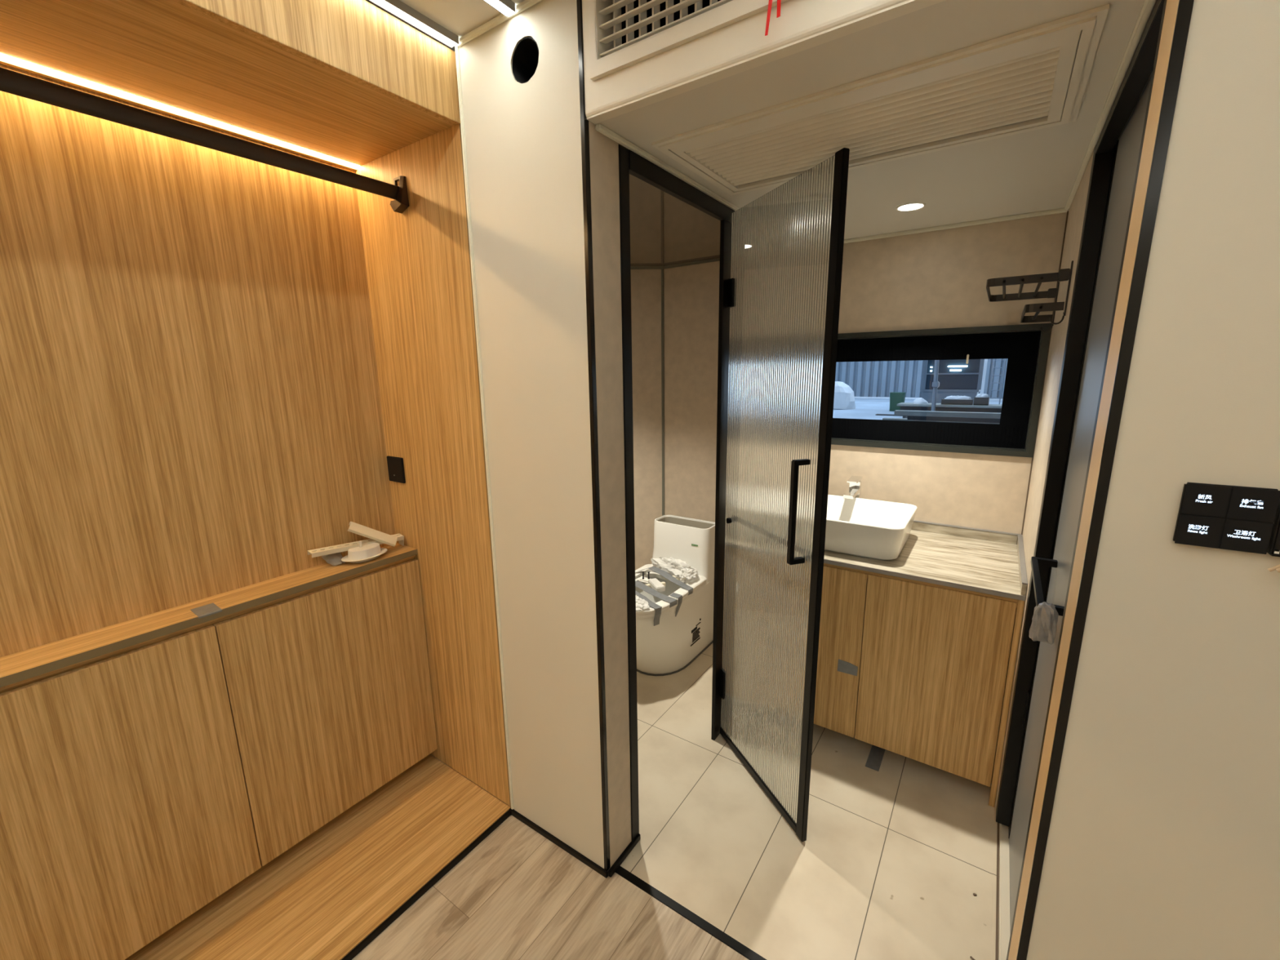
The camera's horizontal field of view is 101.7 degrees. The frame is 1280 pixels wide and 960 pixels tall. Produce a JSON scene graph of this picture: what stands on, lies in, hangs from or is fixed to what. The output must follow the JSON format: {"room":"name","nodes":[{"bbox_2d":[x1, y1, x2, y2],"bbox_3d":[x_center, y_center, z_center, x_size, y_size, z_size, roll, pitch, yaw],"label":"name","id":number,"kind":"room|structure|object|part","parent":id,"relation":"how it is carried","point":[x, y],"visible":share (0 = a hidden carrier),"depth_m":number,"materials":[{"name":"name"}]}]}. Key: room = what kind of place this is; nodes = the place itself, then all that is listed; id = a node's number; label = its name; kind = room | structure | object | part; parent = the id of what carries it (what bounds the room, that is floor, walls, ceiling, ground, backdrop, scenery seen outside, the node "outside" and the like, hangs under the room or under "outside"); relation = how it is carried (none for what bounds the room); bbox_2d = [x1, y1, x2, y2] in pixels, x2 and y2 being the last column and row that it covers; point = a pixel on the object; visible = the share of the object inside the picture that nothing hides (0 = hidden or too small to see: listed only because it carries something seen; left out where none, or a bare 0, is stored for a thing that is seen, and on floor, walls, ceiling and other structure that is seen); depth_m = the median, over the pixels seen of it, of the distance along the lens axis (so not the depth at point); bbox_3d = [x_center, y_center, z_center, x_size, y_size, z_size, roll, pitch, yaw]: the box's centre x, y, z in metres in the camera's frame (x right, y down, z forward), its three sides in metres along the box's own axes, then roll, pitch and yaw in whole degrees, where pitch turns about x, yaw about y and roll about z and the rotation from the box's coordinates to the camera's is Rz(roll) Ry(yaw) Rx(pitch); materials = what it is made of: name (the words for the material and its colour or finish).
{"room":"hotel room entryway","nodes":[
{"label":"hotel room entryway","id":0,"kind":"room"},
{"bbox_2d":[365,0,524,52],"bbox_3d":[-0.166,-0.660,-0.847,4.074,0.080,3.276,7,14,34],"label":"ceiling","id":1,"kind":"structure","parent":0,"point":[460,17],"depth_m":1.15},
{"bbox_2d":[368,0,458,48],"bbox_3d":[-1.322,-0.766,-0.028,0.028,0.016,3.132,7,14,34],"label":"recessed light","id":2,"kind":"object","parent":1,"relation":"in","point":[397,8],"visible":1,"depth_m":1.15,"materials":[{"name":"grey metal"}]},
{"bbox_2d":[483,0,515,17],"bbox_3d":[-1.163,-0.746,-0.135,0.028,0.016,3.132,7,14,34],"label":"recessed light","id":3,"kind":"object","parent":1,"relation":"in","point":[505,7],"visible":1,"depth_m":1.11,"materials":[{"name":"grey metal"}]},
{"bbox_2d":[588,120,631,870],"bbox_3d":[-0.079,0.172,1.343,0.030,1.919,0.104,7,14,34],"label":"wall","id":4,"kind":"structure","parent":0,"point":[603,150],"depth_m":1.29,"materials":[{"name":"paint"}]},
{"bbox_2d":[576,0,610,871],"bbox_3d":[-0.106,0.047,1.262,0.012,2.162,0.015,7,14,34],"label":"trim","id":5,"kind":"structure","parent":4,"relation":"attached to","point":[584,122],"depth_m":1.22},
{"bbox_2d":[608,833,640,877],"bbox_3d":[-0.044,1.103,1.534,0.010,0.018,0.150,7,14,34],"label":"baseboard","id":6,"kind":"object","parent":4,"relation":"attached to","point":[630,846],"visible":1,"depth_m":1.52,"materials":[{"name":"black metal"}]},
{"bbox_2d":[595,123,739,211],"bbox_3d":[0.298,-0.875,1.669,0.014,0.012,1.383,7,14,34],"label":"trim","id":7,"kind":"structure","parent":4,"relation":"attached to","point":[599,127],"depth_m":1.30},
{"bbox_2d":[631,269,662,570],"bbox_3d":[-0.135,-0.136,2.830,0.525,1.919,0.030,-1,12,-1],"label":"wall","id":8,"kind":"structure","parent":0,"point":[646,284],"depth_m":2.76,"materials":[{"name":"paint"}]},
{"bbox_2d":[630,266,662,269],"bbox_3d":[-0.147,-1.065,2.618,0.525,0.013,0.009,-1,12,-1],"label":"trim","id":9,"kind":"structure","parent":8,"relation":"attached to","point":[631,267],"depth_m":2.62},
{"bbox_2d":[661,268,664,515],"bbox_3d":[0.125,-0.130,2.817,0.014,1.907,0.008,7,14,34],"label":"trim","id":10,"kind":"structure","parent":8,"relation":"attached to","point":[662,269],"depth_m":2.74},
{"bbox_2d":[351,643,994,959],"bbox_3d":[0.182,1.409,0.284,4.320,0.080,4.772,7,14,34],"label":"floor","id":11,"kind":"structure","parent":0,"point":[891,864],"depth_m":1.48,"materials":[{"name":"beige tile"}]},
{"bbox_2d":[0,0,511,959],"bbox_3d":[-1.526,0.270,0.359,0.531,2.163,3.164,7,14,34],"label":"wardrobe","id":12,"kind":"object","parent":11,"relation":"on","point":[213,363],"depth_m":1.31,"materials":[{"name":"brown wood"}]},
{"bbox_2d":[0,53,359,167],"bbox_3d":[-1.725,-0.666,0.287,0.017,0.012,3.140,7,14,34],"label":"strip light","id":13,"kind":"object","parent":12,"relation":"attached to","point":[2,55],"visible":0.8,"depth_m":1.19,"materials":[{"name":"white plastic"}]},
{"bbox_3d":[-1.740,0.319,0.511,0.020,2.010,3.140,7,14,34],"label":"panel","id":14,"kind":"part","parent":12,"relation":"part of","materials":[{"name":"brown wood"}]},
{"bbox_3d":[-1.554,-0.527,0.194,0.055,0.093,3.146,7,14,34],"label":"clothes rail","id":15,"kind":"part","parent":12,"relation":"part of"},
{"bbox_2d":[0,555,437,959],"bbox_3d":[-1.673,0.904,0.592,0.120,0.792,3.134,7,14,34],"label":"base cabinet","id":16,"kind":"object","parent":12,"relation":"on","point":[142,783],"visible":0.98,"depth_m":1.29,"materials":[{"name":"brown wood"}]},
{"bbox_3d":[-1.219,0.767,1.152,0.020,0.726,0.555,7,14,34],"label":"cabinet door","id":17,"kind":"part","parent":16,"relation":"part of","materials":[{"name":"brown wood"}]},
{"bbox_2d":[0,542,417,687],"bbox_3d":[-1.677,0.507,0.509,0.122,0.019,3.135,7,14,34],"label":"shelf board","id":18,"kind":"object","parent":16,"relation":"on","point":[22,665],"visible":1,"depth_m":1.25,"materials":[{"name":"brown wood"}]},
{"bbox_2d":[191,603,222,618],"bbox_3d":[-1.086,0.327,1.304,0.067,0.006,0.050,7,14,34],"label":"tape piece","id":19,"kind":"object","parent":18,"relation":"on","point":[202,611],"visible":1,"depth_m":1.30,"materials":[{"name":"paper"}]},
{"bbox_2d":[320,551,345,565],"bbox_3d":[-0.941,0.238,1.605,0.048,0.039,0.057,7,14,34],"label":"scrap","id":20,"kind":"object","parent":18,"relation":"on","point":[335,559],"visible":0.8,"depth_m":1.60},
{"bbox_2d":[307,533,404,557],"bbox_3d":[-0.896,0.217,1.661,0.033,0.056,0.281,9,15,38],"label":"channel","id":21,"kind":"object","parent":18,"relation":"on","point":[344,547],"visible":0.84,"depth_m":1.61,"materials":[{"name":"beige plastic"}]},
{"bbox_2d":[341,540,386,563],"bbox_3d":[-0.869,0.222,1.642,0.097,0.060,0.138,7,14,34],"label":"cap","id":22,"kind":"object","parent":18,"relation":"on","point":[362,553],"visible":1,"depth_m":1.62,"materials":[{"name":"white plastic"}]},
{"bbox_2d":[347,521,397,546],"bbox_3d":[-0.862,0.174,1.680,0.141,0.100,0.043,-8,14,-30],"label":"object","id":23,"kind":"object","parent":18,"relation":"on","point":[356,528],"visible":1,"depth_m":1.67,"materials":[{"name":"beige plastic"}]},
{"bbox_3d":[-0.905,0.670,1.603,0.020,0.726,0.555,7,14,34],"label":"cabinet door","id":24,"kind":"part","parent":16,"relation":"part of","materials":[{"name":"brown wood"}]},
{"bbox_3d":[-1.545,-0.644,0.166,0.482,0.025,3.140,7,14,34],"label":"panel","id":25,"kind":"part","parent":12,"relation":"part of","materials":[{"name":"brown wood"}]},
{"bbox_3d":[-1.338,-0.686,0.012,0.020,0.156,3.139,7,14,34],"label":"fascia panel","id":26,"kind":"part","parent":12,"relation":"part of","materials":[{"name":"brown wood"}]},
{"bbox_2d":[386,455,405,483],"bbox_3d":[-0.807,-0.035,1.722,0.086,0.084,0.008,7,14,34],"label":"wall switch","id":27,"kind":"object","parent":12,"relation":"attached to","point":[395,464],"visible":1,"depth_m":1.72,"materials":[{"name":"black plastic"}]},
{"bbox_3d":[-0.645,-0.013,1.630,0.519,2.142,0.018,7,14,34],"label":"panel","id":28,"kind":"part","parent":12,"relation":"part of","materials":[{"name":"brown wood"}]},
{"bbox_2d":[635,515,715,675],"bbox_3d":[0.090,0.577,2.520,0.371,0.642,0.696,7,14,34],"label":"toilet","id":29,"kind":"object","parent":11,"relation":"on","point":[668,647],"depth_m":2.52,"materials":[{"name":"white ceramic"}]},
{"bbox_2d":[635,595,649,611],"bbox_3d":[-0.026,0.528,2.248,0.114,0.041,0.148,-11,16,-42],"label":"plastic bag","id":30,"kind":"object","parent":29,"relation":"on","point":[641,604],"visible":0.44,"depth_m":2.22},
{"bbox_2d":[638,571,649,583],"bbox_3d":[0.028,0.468,2.509,0.064,0.050,0.044,7,14,34],"label":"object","id":31,"kind":"object","parent":29,"relation":"on","point":[643,580],"visible":0.92,"depth_m":2.51,"materials":[{"name":"white plastic"}]},
{"bbox_3d":[-0.003,0.563,2.326,0.262,0.098,0.070,10,16,41],"label":"tape strip","id":32,"kind":"part","parent":29,"relation":"part of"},
{"bbox_3d":[0.060,0.499,2.462,0.124,0.016,0.018,-4,12,-17],"label":"plastic bracket","id":33,"kind":"part","parent":29,"relation":"part of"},
{"bbox_3d":[0.038,0.513,2.396,0.319,0.037,0.070,10,16,42],"label":"tape strip","id":34,"kind":"part","parent":29,"relation":"part of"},
{"bbox_2d":[648,577,665,591],"bbox_3d":[0.077,0.492,2.437,0.044,0.024,0.110,-5,12,-20],"label":"packet","id":35,"kind":"object","parent":29,"relation":"on","point":[655,584],"visible":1,"depth_m":2.41,"materials":[{"name":"plastic"}]},
{"bbox_3d":[0.125,0.480,2.533,0.340,0.047,0.088,10,16,41],"label":"tape strip","id":36,"kind":"part","parent":29,"relation":"part of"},
{"bbox_3d":[0.039,0.529,2.447,0.356,0.018,0.530,7,14,34],"label":"seat","id":37,"kind":"part","parent":29,"relation":"part of","materials":[{"name":"white plastic"}]},
{"bbox_2d":[650,556,694,575],"bbox_3d":[0.158,0.435,2.598,0.268,0.094,0.100,7,14,34],"label":"plastic bag","id":38,"kind":"object","parent":29,"relation":"on","point":[672,566],"visible":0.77,"depth_m":2.58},
{"bbox_3d":[0.158,0.564,2.347,0.049,0.089,0.054,7,14,34],"label":"tape strip","id":39,"kind":"part","parent":29,"relation":"part of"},
{"bbox_3d":[0.226,0.351,2.692,0.336,0.273,0.180,7,14,34],"label":"tank","id":40,"kind":"part","parent":29,"relation":"part of","materials":[{"name":"white ceramic"}]},
{"bbox_2d":[675,566,698,583],"bbox_3d":[0.227,0.457,2.521,0.112,0.064,0.131,7,14,34],"label":"plastic bag","id":41,"kind":"object","parent":29,"relation":"on","point":[686,575],"visible":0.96,"depth_m":2.49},
{"bbox_2d":[865,745,885,771],"bbox_3d":[0.902,1.010,1.967,0.046,0.001,0.260,7,14,34],"label":"tape","id":42,"kind":"object","parent":11,"relation":"on","point":[875,757],"visible":0.64,"depth_m":1.91,"materials":[{"name":"grey fabric"}]},
{"bbox_2d":[813,563,1024,807],"bbox_3d":[0.926,0.613,2.084,0.900,0.726,0.546,7,14,34],"label":"vanity cabinet","id":43,"kind":"object","parent":11,"relation":"on","point":[932,685],"visible":0.72,"depth_m":1.75,"materials":[{"name":"brown wood"}]},
{"bbox_3d":[0.598,0.611,1.987,0.462,0.640,0.020,7,14,34],"label":"cabinet door","id":44,"kind":"part","parent":43,"relation":"part of","materials":[{"name":"brown wood"}]},
{"bbox_2d":[837,658,857,675],"bbox_3d":[0.750,0.679,1.882,0.069,0.048,0.001,7,14,34],"label":"tape piece","id":45,"kind":"object","parent":43,"relation":"attached to","point":[843,666],"visible":1,"depth_m":1.88,"materials":[{"name":"grey fabric"}]},
{"bbox_2d":[823,520,1027,600],"bbox_3d":[0.917,0.233,1.999,0.900,0.053,0.562,7,14,34],"label":"countertop","id":46,"kind":"structure","parent":43,"relation":"on","point":[988,562],"depth_m":1.82,"materials":[{"name":"stone"}]},
{"bbox_2d":[843,475,862,498],"bbox_3d":[0.892,0.098,2.197,0.042,0.209,0.145,7,14,34],"label":"faucet","id":47,"kind":"object","parent":46,"relation":"on","point":[854,491],"visible":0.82,"depth_m":2.19,"materials":[{"name":"silver metal"}]},
{"bbox_3d":[0.883,0.053,2.175,0.042,0.026,0.115,7,14,34],"label":"spout","id":48,"kind":"part","parent":47,"relation":"part of","materials":[{"name":"silver metal"}]},
{"bbox_3d":[0.905,0.000,2.198,0.042,0.017,0.095,7,14,34],"label":"lever","id":49,"kind":"part","parent":47,"relation":"part of","materials":[{"name":"silver metal"}]},
{"bbox_2d":[824,494,917,560],"bbox_3d":[0.800,0.172,2.041,0.464,0.129,0.396,7,14,34],"label":"basin","id":50,"kind":"object","parent":46,"relation":"in","point":[879,530],"visible":0.59,"depth_m":1.89,"materials":[{"name":"white ceramic"}]},
{"bbox_3d":[0.962,0.657,1.742,0.416,0.640,0.020,7,14,34],"label":"cabinet door","id":51,"kind":"part","parent":43,"relation":"part of","materials":[{"name":"brown wood"}]},
{"bbox_2d":[663,210,1068,538],"bbox_3d":[0.710,-0.085,2.460,2.470,1.949,0.060,7,14,34],"label":"wall","id":52,"kind":"structure","parent":0,"point":[937,279],"depth_m":2.10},
{"bbox_2d":[662,257,719,268],"bbox_3d":[0.387,-1.035,2.438,0.664,0.013,0.009,7,14,34],"label":"trim","id":53,"kind":"structure","parent":52,"relation":"attached to","point":[715,259],"depth_m":2.52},
{"bbox_2d":[831,323,1051,457],"bbox_3d":[1.084,-0.366,2.129,0.890,0.473,0.065,7,14,34],"label":"window","id":54,"kind":"structure","parent":52,"relation":"in","point":[1025,346],"depth_m":2.01,"materials":[{"name":"black metal"}]},
{"bbox_2d":[844,207,1069,243],"bbox_3d":[1.058,-0.949,1.986,0.902,0.014,0.012,7,14,34],"label":"trim","id":55,"kind":"structure","parent":52,"relation":"attached to","point":[1060,210],"depth_m":1.91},
{"bbox_2d":[458,0,1279,959],"bbox_3d":[1.014,0.163,0.605,3.362,2.210,0.170,7,14,34],"label":"wall","id":56,"kind":"structure","parent":0,"point":[1163,842],"depth_m":0.76,"materials":[{"name":"paint"}]},
{"bbox_2d":[454,44,513,808],"bbox_3d":[-0.422,0.008,1.477,0.009,2.158,0.026,7,14,34],"label":"trim","id":57,"kind":"structure","parent":56,"relation":"attached to","point":[456,48],"depth_m":1.42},
{"bbox_2d":[456,0,542,47],"bbox_3d":[-0.285,-1.023,1.142,0.374,0.014,0.012,7,14,34],"label":"trim","id":58,"kind":"structure","parent":56,"relation":"attached to","point":[526,4],"depth_m":1.17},
{"bbox_2d":[511,36,538,83],"bbox_3d":[-0.228,-0.935,1.187,0.087,0.087,0.090,7,14,34],"label":"hole","id":59,"kind":"object","parent":56,"relation":"attached to","point":[526,55],"visible":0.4,"depth_m":1.18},
{"bbox_2d":[509,808,608,878],"bbox_3d":[-0.259,1.096,1.584,0.402,0.017,0.009,7,14,34],"label":"baseboard","id":60,"kind":"structure","parent":56,"relation":"attached to","point":[584,860],"depth_m":1.57,"materials":[{"name":"black metal"}]},
{"bbox_2d":[587,0,789,80],"bbox_3d":[0.360,-0.856,0.756,1.082,0.197,0.056,7,14,34],"label":"air vent","id":61,"kind":"object","parent":56,"relation":"in","point":[608,55],"visible":0.98,"depth_m":0.98,"materials":[{"name":"plastic"}]},
{"bbox_3d":[0.348,-0.870,0.747,1.030,0.006,0.020,7,14,34],"label":"blade","id":62,"kind":"part","parent":61,"relation":"part of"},
{"bbox_3d":[0.349,-0.846,0.752,1.030,0.006,0.020,7,14,34],"label":"blade","id":63,"kind":"part","parent":61,"relation":"part of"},
{"bbox_3d":[0.349,-0.822,0.757,1.030,0.006,0.020,7,14,34],"label":"blade","id":64,"kind":"part","parent":61,"relation":"part of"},
{"bbox_3d":[0.349,-0.798,0.762,1.030,0.006,0.020,7,14,34],"label":"blade","id":65,"kind":"part","parent":61,"relation":"part of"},
{"bbox_2d":[764,0,772,35],"bbox_3d":[0.209,-0.833,0.822,0.015,0.228,0.018,1,12,7],"label":"ribbon","id":66,"kind":"object","parent":61,"relation":"hanging from","point":[770,3],"visible":1,"depth_m":0.84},
{"bbox_2d":[776,0,781,17],"bbox_3d":[0.222,-0.841,0.813,0.006,0.210,0.018,5,13,25],"label":"ribbon","id":67,"kind":"object","parent":61,"relation":"hanging from","point":[779,2],"visible":1,"depth_m":0.83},
{"bbox_2d":[614,866,766,959],"bbox_3d":[0.300,1.174,1.256,0.900,0.022,0.023,7,14,34],"label":"trim","id":68,"kind":"structure","parent":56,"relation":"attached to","point":[670,903],"depth_m":1.36,"materials":[{"name":"black metal"}]},
{"bbox_2d":[1016,0,1194,959],"bbox_3d":[0.647,0.274,0.779,0.012,1.931,0.005,7,14,34],"label":"trim","id":69,"kind":"structure","parent":56,"relation":"attached to","point":[1184,10],"depth_m":0.71,"materials":[{"name":"metal"}]},
{"bbox_2d":[1173,482,1279,554],"bbox_3d":[0.739,0.047,0.659,0.082,0.082,0.011,7,14,34],"label":"switch","id":70,"kind":"object","parent":56,"relation":"attached to","point":[1216,516],"visible":1,"depth_m":0.65,"materials":[{"name":"plastic"}]},
{"bbox_2d":[1266,499,1279,556],"bbox_3d":[0.808,0.055,0.611,0.082,0.084,0.013,7,14,34],"label":"switch","id":71,"kind":"object","parent":56,"relation":"attached to","point":[1273,548],"visible":1,"depth_m":0.63,"materials":[{"name":"black plastic"}]},
{"bbox_2d":[1267,564,1279,573],"bbox_3d":[0.787,0.102,0.617,0.052,0.027,0.019,7,14,34],"label":"tassel","id":72,"kind":"object","parent":71,"relation":"hanging from","point":[1277,567],"visible":1,"depth_m":0.63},
{"bbox_2d":[591,0,1156,266],"bbox_3d":[0.181,-0.914,1.762,2.195,0.030,1.415,7,14,34],"label":"ceiling","id":73,"kind":"structure","parent":0,"point":[1035,171],"depth_m":1.21,"materials":[{"name":"paint"}]},
{"bbox_2d":[651,4,1109,195],"bbox_3d":[0.479,-0.797,1.156,0.801,0.060,0.435,7,14,34],"label":"ceiling vent","id":74,"kind":"object","parent":73,"relation":"in","point":[1020,77],"visible":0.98,"depth_m":1.07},
{"bbox_2d":[895,201,925,211],"bbox_3d":[0.885,-0.893,1.703,0.089,0.004,0.089,7,14,34],"label":"recessed light","id":75,"kind":"object","parent":73,"relation":"in","point":[908,206],"visible":1,"depth_m":1.70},
{"bbox_2d":[897,204,923,210],"bbox_3d":[0.885,-0.894,1.703,0.073,0.002,0.073,-11,16,-41],"label":"diffuser","id":76,"kind":"object","parent":75,"relation":"attached to","point":[903,206],"depth_m":1.70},
{"bbox_2d":[832,398,1002,419],"bbox_3d":[8.498,-1.976,17.713,38.000,0.100,33.128,7,14,34],"label":"floor","id":77,"kind":"structure","parent":0,"point":[865,408],"depth_m":22.34,"materials":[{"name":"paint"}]},
{"bbox_2d":[833,381,855,409],"bbox_3d":[8.712,-3.821,23.438,1.924,1.232,1.400,7,14,34],"label":"stack","id":78,"kind":"object","parent":77,"relation":"on","point":[844,397],"visible":0.53,"depth_m":22.80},
{"bbox_2d":[888,391,906,411],"bbox_3d":[10.653,-3.247,21.588,0.540,0.760,0.540,7,14,34],"label":"waste bin","id":79,"kind":"object","parent":77,"relation":"on","point":[895,397],"visible":0.79,"depth_m":21.40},
{"bbox_2d":[931,360,939,411],"bbox_3d":[9.638,-3.276,16.964,0.220,2.722,0.200,7,14,34],"label":"steel post","id":80,"kind":"object","parent":77,"relation":"on","point":[935,384],"visible":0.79,"depth_m":16.94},
{"bbox_2d":[897,402,1002,418],"bbox_3d":[10.814,-2.228,17.236,4.100,0.530,1.000,7,14,34],"label":"bench","id":81,"kind":"object","parent":77,"relation":"on","point":[993,408],"visible":0.44,"depth_m":17.08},
{"bbox_2d":[913,397,928,404],"bbox_3d":[9.678,-2.734,17.919,0.462,0.208,0.394,7,14,34],"label":"heap","id":82,"kind":"object","parent":81,"relation":"on","point":[920,400],"visible":1,"depth_m":17.82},
{"bbox_2d":[900,405,1001,413],"bbox_3d":[10.812,-2.336,17.214,3.900,0.150,0.800,7,14,34],"label":"shelf","id":83,"kind":"object","parent":81,"relation":"attached to","point":[904,408],"depth_m":17.07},
{"bbox_2d":[941,395,973,404],"bbox_3d":[10.581,-2.671,17.365,0.880,0.290,0.500,7,14,34],"label":"crate","id":84,"kind":"object","parent":81,"relation":"on","point":[950,400],"visible":1,"depth_m":17.20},
{"bbox_2d":[973,393,989,405],"bbox_3d":[11.142,-2.639,16.980,0.400,0.370,0.500,7,14,34],"label":"crate","id":85,"kind":"object","parent":81,"relation":"on","point":[981,398],"visible":1,"depth_m":16.81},
{"bbox_2d":[920,359,984,404],"bbox_3d":[13.737,-4.647,22.835,2.220,2.920,2.020,7,14,34],"label":"cabin","id":86,"kind":"object","parent":77,"relation":"on","point":[955,377],"visible":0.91,"depth_m":22.05,"materials":[{"name":"grey metal"}]},
{"bbox_3d":[13.196,-4.883,21.985,2.220,2.100,0.120,7,14,34],"label":"steel frame","id":87,"kind":"part","parent":86,"relation":"part of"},
{"bbox_2d":[979,359,987,393],"bbox_3d":[16.237,-5.139,24.556,0.140,3.120,0.150,7,14,34],"label":"pole","id":88,"kind":"object","parent":77,"relation":"on","point":[985,360],"visible":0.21,"depth_m":24.54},
{"bbox_2d":[988,358,1005,404],"bbox_3d":[16.970,-5.273,24.666,0.490,3.329,0.839,7,14,34],"label":"ladder","id":89,"kind":"object","parent":77,"relation":"on","point":[1004,360],"visible":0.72,"depth_m":24.64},
{"bbox_3d":[16.788,-5.296,24.788,0.050,3.329,0.839,7,14,34],"label":"rail","id":90,"kind":"part","parent":89,"relation":"part of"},
{"bbox_3d":[17.151,-5.250,24.545,0.050,3.329,0.839,7,14,34],"label":"rail","id":91,"kind":"part","parent":89,"relation":"part of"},
{"bbox_3d":[8.356,-1.219,13.040,2.700,0.320,0.900,7,14,34],"label":"trestle","id":92,"kind":"object","parent":77,"relation":"on","visible":0},
{"bbox_2d":[882,417,999,424],"bbox_3d":[8.343,-1.479,13.333,3.900,0.070,0.250,7,14,34],"label":"timber beam","id":93,"kind":"structure","parent":92,"relation":"on","point":[888,419],"depth_m":13.71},
{"bbox_2d":[906,416,999,422],"bbox_3d":[8.441,-1.495,12.889,3.250,0.120,0.250,7,14,34],"label":"timber beam","id":94,"kind":"structure","parent":92,"relation":"on","point":[914,418],"depth_m":13.08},
{"bbox_2d":[875,413,926,417],"bbox_3d":[6.862,-1.702,13.700,1.200,0.025,0.250,7,14,34],"label":"timber beam","id":95,"kind":"structure","parent":94,"relation":"on","point":[876,414],"depth_m":13.73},
{"bbox_2d":[893,409,1000,418],"bbox_3d":[8.155,-1.585,12.698,3.530,0.120,0.250,7,14,34],"label":"timber beam","id":96,"kind":"structure","parent":95,"relation":"on","point":[897,412],"depth_m":12.92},
{"bbox_2d":[835,358,1008,399],"bbox_3d":[15.032,-10.057,29.629,21.900,10.720,0.300,7,14,34],"label":"wall","id":97,"kind":"structure","parent":0,"point":[878,378],"depth_m":30.63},
{"bbox_2d":[854,396,1002,399],"bbox_3d":[15.023,-4.808,30.517,22.000,0.080,0.090,7,14,34],"label":"trim","id":98,"kind":"structure","parent":97,"relation":"attached to","point":[855,397],"depth_m":30.86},
{"bbox_2d":[994,0,1178,959],"bbox_3d":[1.065,0.157,1.347,0.050,1.920,1.423,7,14,34],"label":"wall","id":99,"kind":"structure","parent":0,"point":[1171,6],"depth_m":0.85,"materials":[{"name":"paint"}]},
{"bbox_2d":[991,821,999,959],"bbox_3d":[0.916,1.144,1.344,0.014,0.011,0.727,7,14,34],"label":"trim","id":100,"kind":"structure","parent":99,"relation":"attached to","point":[994,877],"depth_m":1.41,"materials":[{"name":"beige tile"}]},
{"bbox_2d":[995,822,999,959],"bbox_3d":[0.905,1.149,1.321,0.006,0.012,0.779,7,14,34],"label":"trim","id":101,"kind":"structure","parent":99,"relation":"attached to","point":[997,833],"depth_m":1.41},
{"bbox_2d":[998,823,1009,959],"bbox_3d":[0.920,1.144,1.307,0.033,0.026,0.852,7,14,34],"label":"trim","id":102,"kind":"structure","parent":99,"relation":"attached to","point":[1004,869],"depth_m":1.40,"materials":[{"name":"stone"}]},
{"bbox_2d":[986,260,1073,333],"bbox_3d":[1.205,-0.555,1.640,0.192,0.163,0.448,7,14,34],"label":"towel rack","id":103,"kind":"object","parent":99,"relation":"attached to","point":[1064,274],"visible":1,"depth_m":1.49,"materials":[{"name":"metal"}]},
{"bbox_2d":[986,272,1058,302],"bbox_3d":[1.202,-0.599,1.632,0.186,0.022,0.430,7,14,34],"label":"shelf","id":104,"kind":"object","parent":103,"relation":"attached to","point":[1052,277],"depth_m":1.53,"materials":[{"name":"metal"}]},
{"bbox_2d":[1020,302,1064,322],"bbox_3d":[1.244,-0.518,1.621,0.087,0.022,0.430,7,14,34],"label":"shelf","id":105,"kind":"object","parent":103,"relation":"attached to","point":[1055,306],"depth_m":1.47,"materials":[{"name":"metal"}]},
{"bbox_2d":[1021,211,1068,534],"bbox_3d":[1.438,-0.346,1.856,0.004,1.128,0.005,7,14,34],"label":"trim","id":106,"kind":"structure","parent":99,"relation":"attached to","point":[1067,211],"depth_m":1.86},
{"bbox_2d":[1008,75,1151,935],"bbox_3d":[0.896,0.206,1.122,0.062,1.881,0.750,7,14,34],"label":"door","id":107,"kind":"structure","parent":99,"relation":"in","point":[1126,151],"depth_m":1.19,"materials":[{"name":"metal"}]},
{"bbox_2d":[1028,601,1058,644],"bbox_3d":[0.833,0.294,1.074,0.043,0.084,0.031,7,14,34],"label":"plastic bag","id":108,"kind":"object","parent":107,"relation":"attached to","point":[1045,617],"visible":1,"depth_m":1.06,"materials":[{"name":"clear plastic"}]},
{"bbox_3d":[0.930,0.235,1.188,0.052,0.023,0.315,7,14,34],"label":"bar handle","id":109,"kind":"part","parent":107,"relation":"part of","materials":[{"name":"black metal"}]},
{"bbox_2d":[995,0,1166,959],"bbox_3d":[0.913,0.198,1.142,0.034,1.893,0.727,7,14,34],"label":"door frame","id":110,"kind":"structure","parent":99,"relation":"attached to","point":[1144,61],"depth_m":1.28,"materials":[{"name":"black metal"}]},
{"bbox_2d":[1064,0,1155,210],"bbox_3d":[1.032,-0.783,1.176,0.012,0.010,1.383,7,14,34],"label":"trim","id":111,"kind":"structure","parent":99,"relation":"attached to","point":[1148,5],"depth_m":0.97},
{"bbox_3d":[0.499,-0.007,2.172,0.030,1.919,0.672,7,14,34],"label":"wall partition","id":112,"kind":"structure","parent":0,"visible":0},
{"bbox_2d":[618,144,734,841],"bbox_3d":[0.144,0.112,1.650,0.026,1.906,0.663,7,14,34],"label":"door frame","id":113,"kind":"structure","parent":112,"relation":"attached to","point":[630,162],"depth_m":1.49,"materials":[{"name":"black metal"}]},
{"bbox_2d":[719,147,849,841],"bbox_3d":[0.396,0.117,1.621,0.112,1.886,0.527,-5,12,-19],"label":"door","id":114,"kind":"structure","parent":112,"relation":"in","point":[784,295],"depth_m":1.54,"materials":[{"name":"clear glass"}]},
{"bbox_3d":[0.401,1.025,1.819,0.014,0.027,0.486,-5,12,-19],"label":"rail","id":115,"kind":"part","parent":114,"relation":"part of","materials":[{"name":"black metal"}]},
{"bbox_3d":[0.431,0.089,1.421,0.050,0.292,0.020,-5,12,-19],"label":"pull handle","id":116,"kind":"part","parent":114,"relation":"part of","materials":[{"name":"black metal"}]}
]}

